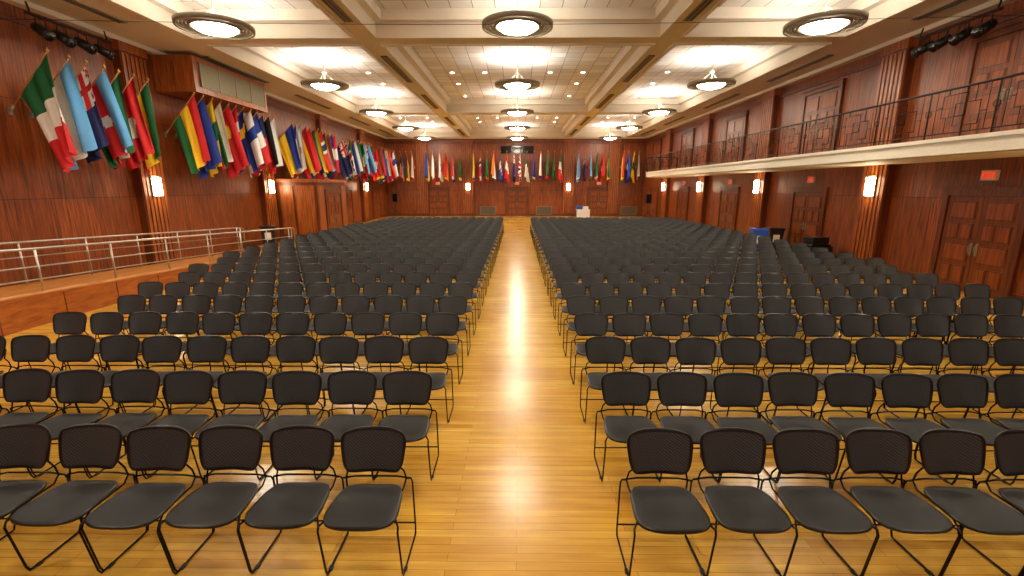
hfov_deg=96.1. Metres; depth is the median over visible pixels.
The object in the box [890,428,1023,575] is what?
chair
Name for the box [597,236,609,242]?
chair
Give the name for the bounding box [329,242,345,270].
chair
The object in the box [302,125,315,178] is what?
flag
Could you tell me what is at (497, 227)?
chair
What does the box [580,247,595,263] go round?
chair
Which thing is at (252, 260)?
chair
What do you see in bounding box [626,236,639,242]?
chair
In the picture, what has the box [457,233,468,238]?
chair
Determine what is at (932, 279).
chair
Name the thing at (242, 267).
chair
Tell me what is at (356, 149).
flag
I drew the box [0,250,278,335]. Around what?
raised platform
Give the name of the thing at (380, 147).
flag
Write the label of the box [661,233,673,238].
chair
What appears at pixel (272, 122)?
flag
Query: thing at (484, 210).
air vent
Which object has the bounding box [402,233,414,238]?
chair
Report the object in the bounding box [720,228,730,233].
chair
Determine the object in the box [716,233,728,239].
chair
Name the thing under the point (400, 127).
pendant light
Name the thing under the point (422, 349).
chair
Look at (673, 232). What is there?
chair
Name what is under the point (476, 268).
chair
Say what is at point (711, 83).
pendant light
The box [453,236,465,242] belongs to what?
chair
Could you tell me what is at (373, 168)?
flag
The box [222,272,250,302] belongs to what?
chair
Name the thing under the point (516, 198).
door
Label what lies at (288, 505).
chair
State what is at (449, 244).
chair
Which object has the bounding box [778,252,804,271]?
chair
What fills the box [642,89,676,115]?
pendant light
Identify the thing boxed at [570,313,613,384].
chair
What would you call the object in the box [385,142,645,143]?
trim
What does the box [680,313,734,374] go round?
chair
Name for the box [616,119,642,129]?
pendant light
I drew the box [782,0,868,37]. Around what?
pendant light
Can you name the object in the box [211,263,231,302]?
chair
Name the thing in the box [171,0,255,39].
pendant light
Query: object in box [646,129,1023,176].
balcony
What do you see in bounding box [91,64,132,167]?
flag
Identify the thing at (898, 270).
baseboard
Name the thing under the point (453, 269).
chair
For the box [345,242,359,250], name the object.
chair
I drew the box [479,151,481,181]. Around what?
flag
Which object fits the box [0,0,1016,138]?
ceiling
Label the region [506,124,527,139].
pendant light
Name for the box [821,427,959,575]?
chair
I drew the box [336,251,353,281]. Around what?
chair
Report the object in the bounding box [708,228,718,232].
chair
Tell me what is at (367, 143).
flag
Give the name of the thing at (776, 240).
chair
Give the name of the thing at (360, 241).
chair
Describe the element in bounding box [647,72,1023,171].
railing
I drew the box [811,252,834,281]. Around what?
chair
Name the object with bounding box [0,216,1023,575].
floor
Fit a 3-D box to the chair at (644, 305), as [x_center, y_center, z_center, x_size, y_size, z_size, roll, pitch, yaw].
[2.082,0.599,7.043,0.528,0.869,0.521,0,12,1]
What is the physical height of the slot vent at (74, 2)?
0.034 m
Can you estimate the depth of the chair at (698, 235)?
16.97 m
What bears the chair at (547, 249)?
on the floor
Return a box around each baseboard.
[242,214,388,248]
[389,214,641,215]
[641,214,1023,300]
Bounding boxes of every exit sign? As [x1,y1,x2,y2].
[807,176,815,182]
[979,169,1001,180]
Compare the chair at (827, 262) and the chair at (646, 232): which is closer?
the chair at (827, 262)
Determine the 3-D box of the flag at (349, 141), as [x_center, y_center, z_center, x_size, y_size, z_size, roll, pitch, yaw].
[-10.459,-8.067,28.852,1.394,2.632,0.396,2,13,9]
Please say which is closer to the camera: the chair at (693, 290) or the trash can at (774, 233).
the chair at (693, 290)
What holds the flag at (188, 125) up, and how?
attached to the wall at (39, 200)
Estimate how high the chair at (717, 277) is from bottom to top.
0.869 m
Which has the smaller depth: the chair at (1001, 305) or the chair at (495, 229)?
the chair at (1001, 305)
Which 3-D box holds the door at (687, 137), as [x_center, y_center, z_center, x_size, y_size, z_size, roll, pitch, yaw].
[11.379,-8.938,30.061,0.120,2.620,2.260,0,12,1]
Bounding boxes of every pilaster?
[108,40,178,264]
[251,98,281,241]
[315,114,327,178]
[356,129,369,221]
[415,139,429,215]
[461,139,474,215]
[562,139,575,215]
[606,139,620,215]
[660,129,673,217]
[694,113,714,223]
[748,89,780,232]
[851,37,918,271]
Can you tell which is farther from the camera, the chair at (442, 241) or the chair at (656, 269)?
the chair at (442, 241)
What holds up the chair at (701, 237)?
on the floor
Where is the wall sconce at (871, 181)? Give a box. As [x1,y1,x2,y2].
[864,175,877,196]
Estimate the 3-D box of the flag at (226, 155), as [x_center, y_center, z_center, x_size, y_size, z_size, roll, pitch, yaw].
[-10.595,-5.367,16.338,1.416,2.541,0.289,1,12,7]
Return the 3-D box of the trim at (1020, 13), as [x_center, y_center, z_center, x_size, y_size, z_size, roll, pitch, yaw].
[11.256,-7.316,15.931,0.060,0.120,48.500,0,12,1]
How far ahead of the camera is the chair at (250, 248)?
13.18 m
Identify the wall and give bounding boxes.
[0,1,387,286]
[384,139,645,213]
[642,0,1023,295]
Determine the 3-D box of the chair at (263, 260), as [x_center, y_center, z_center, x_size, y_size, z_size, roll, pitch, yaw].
[-5.930,-0.285,11.073,0.528,0.869,0.521,0,12,0]
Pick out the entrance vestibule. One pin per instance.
(301, 207)
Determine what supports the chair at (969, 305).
on the floor
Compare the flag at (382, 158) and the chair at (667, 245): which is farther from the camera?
the flag at (382, 158)
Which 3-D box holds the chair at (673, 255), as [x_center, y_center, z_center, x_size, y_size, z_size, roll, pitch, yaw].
[4.158,-0.476,11.942,0.528,0.869,0.521,0,12,0]
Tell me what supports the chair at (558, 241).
on the floor
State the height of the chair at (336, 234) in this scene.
0.869 m
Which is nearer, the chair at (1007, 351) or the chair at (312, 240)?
the chair at (1007, 351)
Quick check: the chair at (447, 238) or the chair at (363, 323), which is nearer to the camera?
the chair at (363, 323)
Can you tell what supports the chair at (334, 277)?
on the floor
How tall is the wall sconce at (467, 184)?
0.640 m
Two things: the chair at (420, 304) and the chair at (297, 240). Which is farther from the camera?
the chair at (297, 240)
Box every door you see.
[324,189,343,229]
[345,187,354,223]
[371,187,381,218]
[428,187,449,215]
[505,187,528,215]
[586,187,606,215]
[648,187,658,217]
[651,139,662,171]
[675,187,689,219]
[679,128,694,167]
[717,187,739,230]
[722,110,748,162]
[786,187,829,247]
[796,78,846,154]
[928,187,1023,297]
[953,17,1023,136]
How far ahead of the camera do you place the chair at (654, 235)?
17.01 m
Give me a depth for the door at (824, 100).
16.71 m
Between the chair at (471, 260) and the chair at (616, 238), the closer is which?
the chair at (471, 260)
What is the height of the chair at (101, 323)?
0.869 m
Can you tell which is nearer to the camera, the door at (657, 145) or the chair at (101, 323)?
the chair at (101, 323)
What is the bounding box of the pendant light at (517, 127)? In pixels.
[504,116,529,130]
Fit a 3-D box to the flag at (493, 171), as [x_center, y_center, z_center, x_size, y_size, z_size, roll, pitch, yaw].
[-1.497,-10.451,39.422,0.378,2.506,1.512,2,12,8]
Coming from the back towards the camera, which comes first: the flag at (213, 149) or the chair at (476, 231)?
the chair at (476, 231)
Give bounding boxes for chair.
[0,335,17,415]
[0,335,69,414]
[0,368,65,475]
[0,404,9,412]
[0,423,81,570]
[0,479,15,540]
[6,423,148,570]
[26,369,125,478]
[28,312,100,369]
[28,334,113,417]
[67,312,137,371]
[75,334,155,412]
[78,425,213,574]
[86,369,171,476]
[97,295,155,355]
[107,311,174,370]
[120,335,196,412]
[126,281,166,333]
[141,295,187,353]
[141,370,222,478]
[149,311,210,370]
[156,282,197,334]
[159,424,281,573]
[163,335,239,417]
[164,294,219,338]
[178,271,200,294]
[179,263,211,304]
[181,282,218,328]
[182,312,246,371]
[190,370,273,477]
[197,295,241,341]
[199,271,225,317]
[210,282,247,316]
[210,335,281,421]
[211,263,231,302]
[217,257,235,291]
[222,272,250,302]
[222,312,279,369]
[223,251,239,278]
[230,295,280,355]
[233,251,258,270]
[234,263,254,291]
[236,282,275,334]
[238,257,256,287]
[238,425,346,572]
[242,272,276,317]
[244,246,260,261]
[247,264,277,305]
[250,257,277,287]
[254,251,278,279]
[255,370,333,480]
[256,246,278,272]
[258,242,278,271]
[260,335,325,421]
[262,312,317,371]
[264,295,312,355]
[270,272,303,313]
[270,282,307,334]
[273,264,303,304]
[274,257,301,293]
[276,251,300,282]
[277,246,295,263]
[278,239,293,253]
[278,242,296,256]
[295,235,307,248]
[295,239,308,255]
[296,242,310,258]
[297,246,312,264]
[298,251,315,279]
[300,257,317,281]
[301,263,321,287]
[301,312,354,372]
[302,272,325,313]
[304,282,331,314]
[305,336,366,414]
[307,233,319,242]
[308,295,343,335]
[309,235,321,242]
[311,239,324,251]
[313,242,326,257]
[315,246,330,263]
[316,370,382,479]
[317,251,334,270]
[317,426,415,575]
[319,230,329,235]
[321,233,332,238]
[321,257,339,277]
[323,235,335,242]
[324,264,344,282]
[326,239,339,246]
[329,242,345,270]
[329,272,351,316]
[332,230,342,235]
[333,246,348,263]
[334,233,346,238]
[334,282,359,312]
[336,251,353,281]
[338,235,350,241]
[341,239,354,245]
[341,257,359,271]
[341,295,369,339]
[341,312,390,371]
[345,230,355,234]
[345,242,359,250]
[347,264,371,302]
[348,233,359,238]
[348,272,376,318]
[350,246,365,263]
[352,235,364,241]
[353,336,407,414]
[356,251,376,281]
[357,230,368,234]
[357,239,370,245]
[362,233,373,238]
[362,242,376,250]
[362,257,380,292]
[363,282,388,320]
[366,235,378,241]
[366,295,406,341]
[368,246,383,256]
[370,230,381,234]
[370,264,389,300]
[372,239,385,245]
[372,370,438,480]
[373,272,405,304]
[375,233,387,238]
[375,251,391,262]
[377,257,403,281]
[378,242,392,250]
[381,236,393,241]
[382,246,400,263]
[383,230,393,234]
[384,282,416,334]
[387,239,400,245]
[388,233,400,238]
[388,312,425,370]
[393,251,410,262]
[393,264,413,279]
[394,242,408,250]
[395,235,407,241]
[396,230,406,234]
[399,295,434,342]
[399,336,453,422]
[401,246,418,263]
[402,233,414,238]
[403,239,416,245]
[404,257,422,281]
[404,272,426,315]
[408,230,419,235]
[409,236,422,241]
[411,242,425,250]
[413,251,429,281]
[416,233,427,238]
[416,264,437,304]
[418,239,431,246]
[418,313,462,384]
[419,282,444,312]
[421,230,432,235]
[421,246,436,263]
[424,235,436,241]
[424,257,442,278]
[427,242,441,250]
[429,233,441,238]
[429,272,452,295]
[432,251,448,270]
[433,239,446,246]
[434,230,445,235]
[436,264,458,304]
[438,236,450,241]
[438,247,453,271]
[438,295,469,355]
[443,233,454,238]
[444,242,458,251]
[445,257,463,291]
[447,230,458,235]
[448,282,475,335]
[449,239,462,246]
[451,251,467,270]
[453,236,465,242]
[455,272,479,318]
[456,247,471,263]
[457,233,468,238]
[459,242,474,271]
[460,230,471,235]
[461,264,483,305]
[464,239,477,246]
[466,257,486,294]
[467,236,479,242]
[470,233,482,238]
[470,251,488,285]
[473,230,483,235]
[474,247,490,278]
[477,242,492,271]
[479,239,494,266]
[482,236,495,261]
[484,233,496,256]
[486,230,497,253]
[487,228,498,246]
[489,226,499,246]
[490,224,500,243]
[532,223,542,241]
[533,224,543,243]
[534,226,544,244]
[536,228,546,239]
[536,230,547,253]
[537,233,549,256]
[538,236,551,261]
[539,239,554,266]
[541,242,556,271]
[543,247,559,278]
[544,251,563,286]
[547,257,567,295]
[550,230,560,235]
[550,264,572,305]
[552,233,563,239]
[553,272,578,319]
[554,236,566,242]
[556,239,569,246]
[558,283,585,335]
[559,242,574,271]
[562,230,573,235]
[562,247,577,263]
[563,295,595,355]
[565,233,577,238]
[566,252,582,270]
[568,236,580,242]
[570,257,588,292]
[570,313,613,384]
[571,239,584,246]
[575,230,586,235]
[575,242,589,251]
[575,264,598,305]
[579,233,590,238]
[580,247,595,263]
[580,336,633,422]
[581,272,603,295]
[583,236,595,242]
[585,252,602,270]
[587,239,600,246]
[588,230,599,235]
[588,257,609,291]
[589,283,614,312]
[592,233,604,238]
[592,242,606,251]
[594,371,660,481]
[596,264,618,305]
[597,228,607,232]
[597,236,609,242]
[598,247,613,272]
[599,296,635,343]
[601,230,612,235]
[602,239,616,246]
[604,252,621,282]
[606,233,618,238]
[607,272,629,316]
[607,313,654,371]
[608,242,622,251]
[612,236,624,242]
[612,257,631,288]
[614,230,625,235]
[615,247,632,263]
[616,428,716,575]
[617,283,649,335]
[618,239,631,246]
[620,233,631,238]
[621,264,641,280]
[623,252,643,270]
[623,336,672,415]
[625,243,642,271]
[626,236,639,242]
[627,230,638,235]
[627,296,668,342]
[629,272,655,301]
[630,257,656,288]
[633,239,646,246]
[633,247,648,256]
[634,233,645,238]
[640,230,651,235]
[641,236,653,242]
[642,243,656,251]
[642,252,659,262]
[643,313,693,371]
[644,264,664,301]
[644,283,671,335]
[646,228,656,232]
[647,233,659,238]
[649,239,662,246]
[650,371,720,481]
[651,247,666,263]
[653,230,664,235]
[654,257,672,281]
[655,236,668,242]
[658,228,668,232]
[658,243,672,251]
[658,272,685,319]
[658,296,692,336]
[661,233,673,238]
[662,252,679,270]
[664,239,678,246]
[666,230,677,235]
[667,264,687,280]
[667,337,728,417]
[669,247,684,263]
[670,236,682,242]
[671,228,681,232]
[672,257,693,288]
[675,233,686,238]
[675,243,690,271]
[675,283,700,313]
[679,230,690,235]
[680,239,693,246]
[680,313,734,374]
[681,252,698,282]
[683,272,705,319]
[685,236,697,242]
[686,427,797,575]
[687,247,702,264]
[689,233,700,238]
[689,243,705,271]
[690,264,710,283]
[692,230,703,235]
[695,228,705,232]
[696,239,709,246]
[696,257,714,288]
[696,296,726,340]
[699,236,711,242]
[701,252,717,280]
[702,233,714,238]
[704,283,731,315]
[705,230,716,235]
[705,247,720,264]
[705,372,780,483]
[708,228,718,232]
[708,243,722,257]
[709,272,732,299]
[710,337,777,424]
[711,239,724,251]
[713,264,734,292]
[714,236,726,243]
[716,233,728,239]
[717,258,735,282]
[717,313,774,374]
[718,231,729,235]
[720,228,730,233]
[720,252,737,280]
[722,247,738,264]
[723,296,772,357]
[725,243,739,258]
[727,239,740,254]
[728,236,740,250]
[728,272,764,318]
[729,283,765,336]
[730,233,741,243]
[731,231,742,242]
[734,264,761,287]
[736,252,759,272]
[738,257,759,278]
[739,243,758,258]
[740,236,758,251]
[741,247,760,279]
[742,239,758,266]
[744,233,756,244]
[753,313,813,373]
[754,296,805,343]
[754,428,879,575]
[757,236,770,247]
[757,239,776,253]
[758,243,778,258]
[758,247,780,264]
[758,252,783,280]
[758,257,786,288]
[758,264,790,306]
[758,273,794,305]
[758,371,844,481]
[759,337,825,421]
[760,283,796,335]
[774,239,787,246]
[775,243,789,257]
[776,247,792,273]
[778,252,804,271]
[780,258,799,282]
[783,264,804,292]
[786,273,817,314]
[790,283,829,336]
[790,313,855,373]
[792,243,806,271]
[794,247,810,264]
[795,296,840,343]
[796,337,875,419]
[797,252,814,270]
[802,258,820,272]
[806,264,826,304]
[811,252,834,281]
[812,247,828,264]
[812,273,834,310]
[813,372,896,483]
[818,258,841,293]
[819,283,858,322]
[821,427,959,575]
[827,264,859,305]
[828,296,875,341]
[828,314,896,372]
[836,252,862,282]
[837,273,860,318]
[841,283,882,336]
[844,258,863,272]
[846,265,875,304]
[847,337,917,417]
[861,296,910,358]
[863,273,886,296]
[863,313,932,373]
[865,258,888,279]
[869,373,958,484]
[876,265,896,278]
[877,283,914,336]
[883,296,943,357]
[884,338,968,417]
[889,273,912,295]
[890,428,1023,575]
[902,313,973,373]
[906,283,951,336]
[911,273,938,318]
[914,373,1017,483]
[915,296,977,343]
[929,338,1017,419]
[934,283,960,319]
[937,314,1013,374]
[946,297,993,344]
[952,283,997,336]
[961,429,1023,575]
[976,314,1023,373]
[976,338,1023,421]
[980,297,1023,344]
[980,373,1023,484]
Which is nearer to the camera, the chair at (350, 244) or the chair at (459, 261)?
the chair at (459, 261)
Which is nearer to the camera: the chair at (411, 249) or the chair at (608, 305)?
the chair at (608, 305)
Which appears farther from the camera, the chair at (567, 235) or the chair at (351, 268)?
the chair at (567, 235)
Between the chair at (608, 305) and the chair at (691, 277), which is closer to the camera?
the chair at (608, 305)
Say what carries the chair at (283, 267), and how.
on the floor
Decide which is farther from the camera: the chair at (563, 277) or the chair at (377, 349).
the chair at (563, 277)
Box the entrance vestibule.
[274,179,347,239]
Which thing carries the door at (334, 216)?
attached to the entrance vestibule
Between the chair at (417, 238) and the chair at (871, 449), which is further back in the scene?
the chair at (417, 238)
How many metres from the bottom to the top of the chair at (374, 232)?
0.869 m
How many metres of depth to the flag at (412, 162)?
39.28 m
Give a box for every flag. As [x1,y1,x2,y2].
[7,47,77,172]
[28,54,97,169]
[75,58,108,167]
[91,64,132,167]
[110,68,134,170]
[122,73,154,170]
[137,77,160,172]
[164,92,210,174]
[174,95,221,178]
[206,97,221,176]
[214,100,232,173]
[222,102,248,178]
[231,104,239,172]
[237,106,250,173]
[244,109,263,176]
[252,110,271,175]
[256,112,270,176]
[264,113,278,175]
[267,115,282,174]
[279,120,301,176]
[281,123,306,178]
[292,122,303,178]
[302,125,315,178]
[307,126,320,178]
[309,127,321,178]
[315,129,327,178]
[319,130,332,177]
[321,131,328,178]
[325,132,335,176]
[328,133,336,178]
[329,133,339,179]
[337,136,352,179]
[345,137,354,179]
[348,138,355,176]
[349,139,359,179]
[354,139,362,177]
[354,140,363,178]
[357,141,363,180]
[360,142,369,180]
[361,143,368,181]
[365,143,371,177]
[367,143,376,179]
[372,146,381,180]
[376,147,382,181]
[378,148,386,181]
[380,149,388,183]
[385,149,390,180]
[386,150,395,182]
[391,151,398,181]
[399,151,403,180]
[404,151,409,181]
[411,153,414,181]
[424,154,429,181]
[432,151,435,182]
[439,151,442,181]
[443,154,448,182]
[451,151,454,181]
[458,151,461,182]
[472,151,475,181]
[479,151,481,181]
[485,155,488,182]
[491,151,495,179]
[499,151,502,181]
[504,156,508,182]
[513,156,515,181]
[518,151,521,181]
[524,157,529,181]
[532,156,535,181]
[539,151,541,180]
[545,151,548,181]
[552,150,555,180]
[558,151,562,182]
[576,151,579,181]
[582,151,585,181]
[588,151,591,180]
[594,151,597,181]
[600,151,604,180]
[606,151,609,181]
[620,151,624,181]
[625,151,629,183]
[630,151,634,182]
[635,151,639,180]
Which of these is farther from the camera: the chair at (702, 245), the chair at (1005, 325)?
the chair at (702, 245)
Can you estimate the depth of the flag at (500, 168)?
39.12 m
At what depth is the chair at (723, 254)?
12.07 m
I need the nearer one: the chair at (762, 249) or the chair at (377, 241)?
the chair at (762, 249)
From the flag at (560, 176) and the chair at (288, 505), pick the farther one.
the flag at (560, 176)
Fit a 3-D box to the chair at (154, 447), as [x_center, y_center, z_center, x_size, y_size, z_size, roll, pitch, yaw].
[-2.488,1.459,3.127,0.528,0.869,0.521,0,12,1]
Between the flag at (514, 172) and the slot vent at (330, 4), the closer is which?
the slot vent at (330, 4)
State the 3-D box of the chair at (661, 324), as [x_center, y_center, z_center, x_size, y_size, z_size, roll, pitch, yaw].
[2.071,0.815,6.059,0.528,0.869,0.521,0,12,1]
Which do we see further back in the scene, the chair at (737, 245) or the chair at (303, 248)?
the chair at (737, 245)
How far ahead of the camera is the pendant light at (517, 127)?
30.10 m
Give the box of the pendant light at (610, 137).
[599,124,621,139]
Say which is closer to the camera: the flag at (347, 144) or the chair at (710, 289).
the chair at (710, 289)
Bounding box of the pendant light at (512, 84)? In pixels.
[495,51,539,90]
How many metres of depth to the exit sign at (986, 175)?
10.72 m
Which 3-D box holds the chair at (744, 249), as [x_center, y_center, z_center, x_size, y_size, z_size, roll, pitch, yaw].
[6.690,-0.685,12.894,0.528,0.869,0.521,0,12,1]
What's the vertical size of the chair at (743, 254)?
0.869 m
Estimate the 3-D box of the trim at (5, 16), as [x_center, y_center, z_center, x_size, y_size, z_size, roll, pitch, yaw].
[-11.283,-7.368,16.169,0.060,0.120,48.500,0,12,1]
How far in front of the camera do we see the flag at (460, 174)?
39.21 m
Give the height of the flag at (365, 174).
2.696 m
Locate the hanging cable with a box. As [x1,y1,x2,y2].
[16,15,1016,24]
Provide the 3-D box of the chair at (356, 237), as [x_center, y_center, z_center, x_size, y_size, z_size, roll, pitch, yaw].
[-5.372,-1.368,16.008,0.528,0.869,0.521,0,12,0]
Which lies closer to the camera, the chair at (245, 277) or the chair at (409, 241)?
the chair at (245, 277)
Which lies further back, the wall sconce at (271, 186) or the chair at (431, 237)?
the wall sconce at (271, 186)
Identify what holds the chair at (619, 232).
on the floor
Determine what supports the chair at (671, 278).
on the floor
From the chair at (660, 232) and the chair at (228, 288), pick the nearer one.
the chair at (228, 288)
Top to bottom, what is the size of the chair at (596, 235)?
0.869 m
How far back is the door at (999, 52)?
10.62 m
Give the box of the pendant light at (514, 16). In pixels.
[482,0,552,38]
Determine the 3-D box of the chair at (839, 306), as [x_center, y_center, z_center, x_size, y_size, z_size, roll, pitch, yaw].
[5.111,0.610,6.995,0.528,0.869,0.521,0,12,1]
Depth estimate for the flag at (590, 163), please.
38.96 m
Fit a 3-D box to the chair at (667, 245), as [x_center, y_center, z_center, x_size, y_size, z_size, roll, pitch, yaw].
[4.684,-0.911,13.923,0.528,0.869,0.521,0,12,0]
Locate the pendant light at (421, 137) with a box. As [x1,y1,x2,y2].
[414,124,435,139]
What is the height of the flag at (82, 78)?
2.552 m
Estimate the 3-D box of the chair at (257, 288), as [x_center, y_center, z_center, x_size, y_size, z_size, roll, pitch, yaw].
[-4.455,0.371,8.083,0.528,0.869,0.521,0,12,1]
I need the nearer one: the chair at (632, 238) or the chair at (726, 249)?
the chair at (726, 249)
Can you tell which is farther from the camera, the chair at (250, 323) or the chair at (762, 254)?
the chair at (762, 254)
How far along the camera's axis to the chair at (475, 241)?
15.08 m
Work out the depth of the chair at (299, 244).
14.16 m
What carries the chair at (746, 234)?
on the floor
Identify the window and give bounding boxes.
[500,145,534,153]
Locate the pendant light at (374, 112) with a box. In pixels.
[358,89,392,115]
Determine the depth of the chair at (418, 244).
14.12 m
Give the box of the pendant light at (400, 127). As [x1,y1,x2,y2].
[392,117,418,130]
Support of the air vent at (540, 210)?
in the wall at (541, 193)
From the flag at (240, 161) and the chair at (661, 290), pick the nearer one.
the chair at (661, 290)
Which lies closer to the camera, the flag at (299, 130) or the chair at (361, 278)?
the chair at (361, 278)
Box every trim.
[0,12,384,143]
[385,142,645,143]
[646,9,1023,142]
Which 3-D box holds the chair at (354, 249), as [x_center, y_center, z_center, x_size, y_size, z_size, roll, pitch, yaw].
[-4.396,-0.715,13.029,0.528,0.869,0.521,0,12,0]
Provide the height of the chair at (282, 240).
0.869 m
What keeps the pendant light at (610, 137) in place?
hanging from the ceiling
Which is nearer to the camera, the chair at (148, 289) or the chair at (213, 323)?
the chair at (213, 323)
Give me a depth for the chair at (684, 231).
17.97 m
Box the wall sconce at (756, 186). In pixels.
[753,179,760,193]
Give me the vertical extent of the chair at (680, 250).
0.869 m
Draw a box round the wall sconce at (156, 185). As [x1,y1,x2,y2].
[149,176,163,196]
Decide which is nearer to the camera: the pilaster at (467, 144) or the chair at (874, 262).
the chair at (874, 262)
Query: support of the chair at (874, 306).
on the floor
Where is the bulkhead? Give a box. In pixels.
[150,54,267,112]
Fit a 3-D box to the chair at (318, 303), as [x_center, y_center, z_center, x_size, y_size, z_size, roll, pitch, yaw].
[-2.949,0.591,7.082,0.528,0.869,0.521,0,12,1]
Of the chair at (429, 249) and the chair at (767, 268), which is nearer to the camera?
the chair at (767, 268)
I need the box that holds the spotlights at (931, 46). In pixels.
[911,0,1002,58]
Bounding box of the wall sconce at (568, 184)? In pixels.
[567,183,570,190]
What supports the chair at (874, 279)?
on the floor
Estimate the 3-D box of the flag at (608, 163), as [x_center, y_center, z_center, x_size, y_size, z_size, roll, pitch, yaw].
[8.275,-10.394,39.449,0.252,2.631,1.281,1,12,5]
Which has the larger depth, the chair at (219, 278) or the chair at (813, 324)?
the chair at (219, 278)
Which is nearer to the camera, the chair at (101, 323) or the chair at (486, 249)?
the chair at (101, 323)
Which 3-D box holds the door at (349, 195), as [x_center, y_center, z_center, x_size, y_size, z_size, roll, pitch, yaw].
[-11.100,-5.527,31.059,0.120,2.540,2.160,0,12,1]
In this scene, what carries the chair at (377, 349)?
on the floor
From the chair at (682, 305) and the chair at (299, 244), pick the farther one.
the chair at (299, 244)
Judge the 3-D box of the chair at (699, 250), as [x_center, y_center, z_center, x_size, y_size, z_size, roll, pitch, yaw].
[5.178,-0.692,12.928,0.528,0.869,0.521,0,12,1]
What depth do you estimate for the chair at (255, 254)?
12.19 m
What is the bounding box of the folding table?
[576,205,589,217]
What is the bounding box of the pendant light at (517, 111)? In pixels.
[501,90,533,115]
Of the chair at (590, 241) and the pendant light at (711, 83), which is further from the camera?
the pendant light at (711, 83)
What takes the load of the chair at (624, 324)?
on the floor
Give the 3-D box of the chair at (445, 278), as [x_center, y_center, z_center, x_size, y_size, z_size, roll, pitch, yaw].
[-1.414,0.162,9.037,0.528,0.869,0.521,0,12,1]
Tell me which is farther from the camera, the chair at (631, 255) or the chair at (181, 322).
the chair at (631, 255)
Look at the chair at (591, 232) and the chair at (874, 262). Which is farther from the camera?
the chair at (591, 232)
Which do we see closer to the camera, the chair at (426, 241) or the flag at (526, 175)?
the chair at (426, 241)
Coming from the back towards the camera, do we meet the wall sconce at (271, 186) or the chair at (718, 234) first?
the wall sconce at (271, 186)
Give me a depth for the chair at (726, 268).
10.10 m
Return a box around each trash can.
[259,225,276,243]
[765,227,785,250]
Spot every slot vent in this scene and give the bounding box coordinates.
[63,0,392,134]
[321,0,464,134]
[569,0,713,134]
[640,0,966,134]
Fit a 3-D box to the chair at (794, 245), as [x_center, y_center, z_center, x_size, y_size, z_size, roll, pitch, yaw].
[8.725,-0.899,13.872,0.528,0.869,0.521,0,12,1]
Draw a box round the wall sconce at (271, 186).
[267,179,274,193]
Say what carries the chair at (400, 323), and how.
on the floor
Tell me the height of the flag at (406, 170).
2.570 m
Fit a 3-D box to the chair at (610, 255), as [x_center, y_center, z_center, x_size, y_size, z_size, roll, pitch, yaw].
[2.643,-0.482,11.972,0.528,0.869,0.521,0,12,1]
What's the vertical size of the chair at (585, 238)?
0.869 m
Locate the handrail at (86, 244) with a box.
[0,227,294,290]
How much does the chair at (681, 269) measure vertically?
0.869 m
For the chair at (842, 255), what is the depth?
12.03 m
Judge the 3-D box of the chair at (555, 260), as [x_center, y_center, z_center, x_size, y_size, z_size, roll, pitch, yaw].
[1.116,-0.267,10.988,0.528,0.869,0.521,0,12,1]
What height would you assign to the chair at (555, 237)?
0.869 m
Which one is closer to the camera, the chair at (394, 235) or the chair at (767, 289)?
the chair at (767, 289)
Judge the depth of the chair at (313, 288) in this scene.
8.20 m
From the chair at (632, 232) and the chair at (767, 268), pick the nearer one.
the chair at (767, 268)
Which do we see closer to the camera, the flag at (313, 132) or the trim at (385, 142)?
the flag at (313, 132)
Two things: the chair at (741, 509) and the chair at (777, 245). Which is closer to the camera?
the chair at (741, 509)
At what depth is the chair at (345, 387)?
4.23 m
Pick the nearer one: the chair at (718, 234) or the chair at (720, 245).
the chair at (720, 245)
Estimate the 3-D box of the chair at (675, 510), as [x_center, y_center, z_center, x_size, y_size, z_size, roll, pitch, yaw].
[1.024,1.467,3.090,0.528,0.869,0.521,0,12,1]
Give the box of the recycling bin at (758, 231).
[749,228,769,251]
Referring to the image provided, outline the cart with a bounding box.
[803,236,832,251]
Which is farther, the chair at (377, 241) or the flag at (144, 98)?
the chair at (377, 241)
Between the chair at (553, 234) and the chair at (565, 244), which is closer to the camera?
the chair at (565, 244)
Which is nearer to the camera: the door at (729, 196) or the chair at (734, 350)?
the chair at (734, 350)
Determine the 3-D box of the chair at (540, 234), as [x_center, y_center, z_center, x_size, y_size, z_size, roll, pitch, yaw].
[1.186,-1.569,16.922,0.528,0.869,0.521,0,12,0]
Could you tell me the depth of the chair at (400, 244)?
14.12 m
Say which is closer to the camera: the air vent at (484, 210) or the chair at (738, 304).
the chair at (738, 304)
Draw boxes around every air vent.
[480,206,495,214]
[536,206,551,214]
[620,206,636,214]
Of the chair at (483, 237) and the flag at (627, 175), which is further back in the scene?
the flag at (627, 175)
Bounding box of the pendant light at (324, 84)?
[299,52,348,90]
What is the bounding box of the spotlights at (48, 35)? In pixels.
[24,1,115,60]
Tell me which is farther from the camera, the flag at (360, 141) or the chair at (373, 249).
the flag at (360, 141)
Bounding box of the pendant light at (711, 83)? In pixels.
[687,50,737,89]
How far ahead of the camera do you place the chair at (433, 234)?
17.09 m
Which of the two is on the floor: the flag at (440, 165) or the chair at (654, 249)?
the chair at (654, 249)
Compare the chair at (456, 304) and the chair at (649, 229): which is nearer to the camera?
the chair at (456, 304)
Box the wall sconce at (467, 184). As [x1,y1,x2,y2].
[466,183,469,190]
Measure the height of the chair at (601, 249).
0.869 m
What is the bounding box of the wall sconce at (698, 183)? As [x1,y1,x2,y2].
[696,181,701,191]
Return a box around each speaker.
[392,193,400,215]
[644,194,651,216]
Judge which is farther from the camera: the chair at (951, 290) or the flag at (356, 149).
the flag at (356, 149)

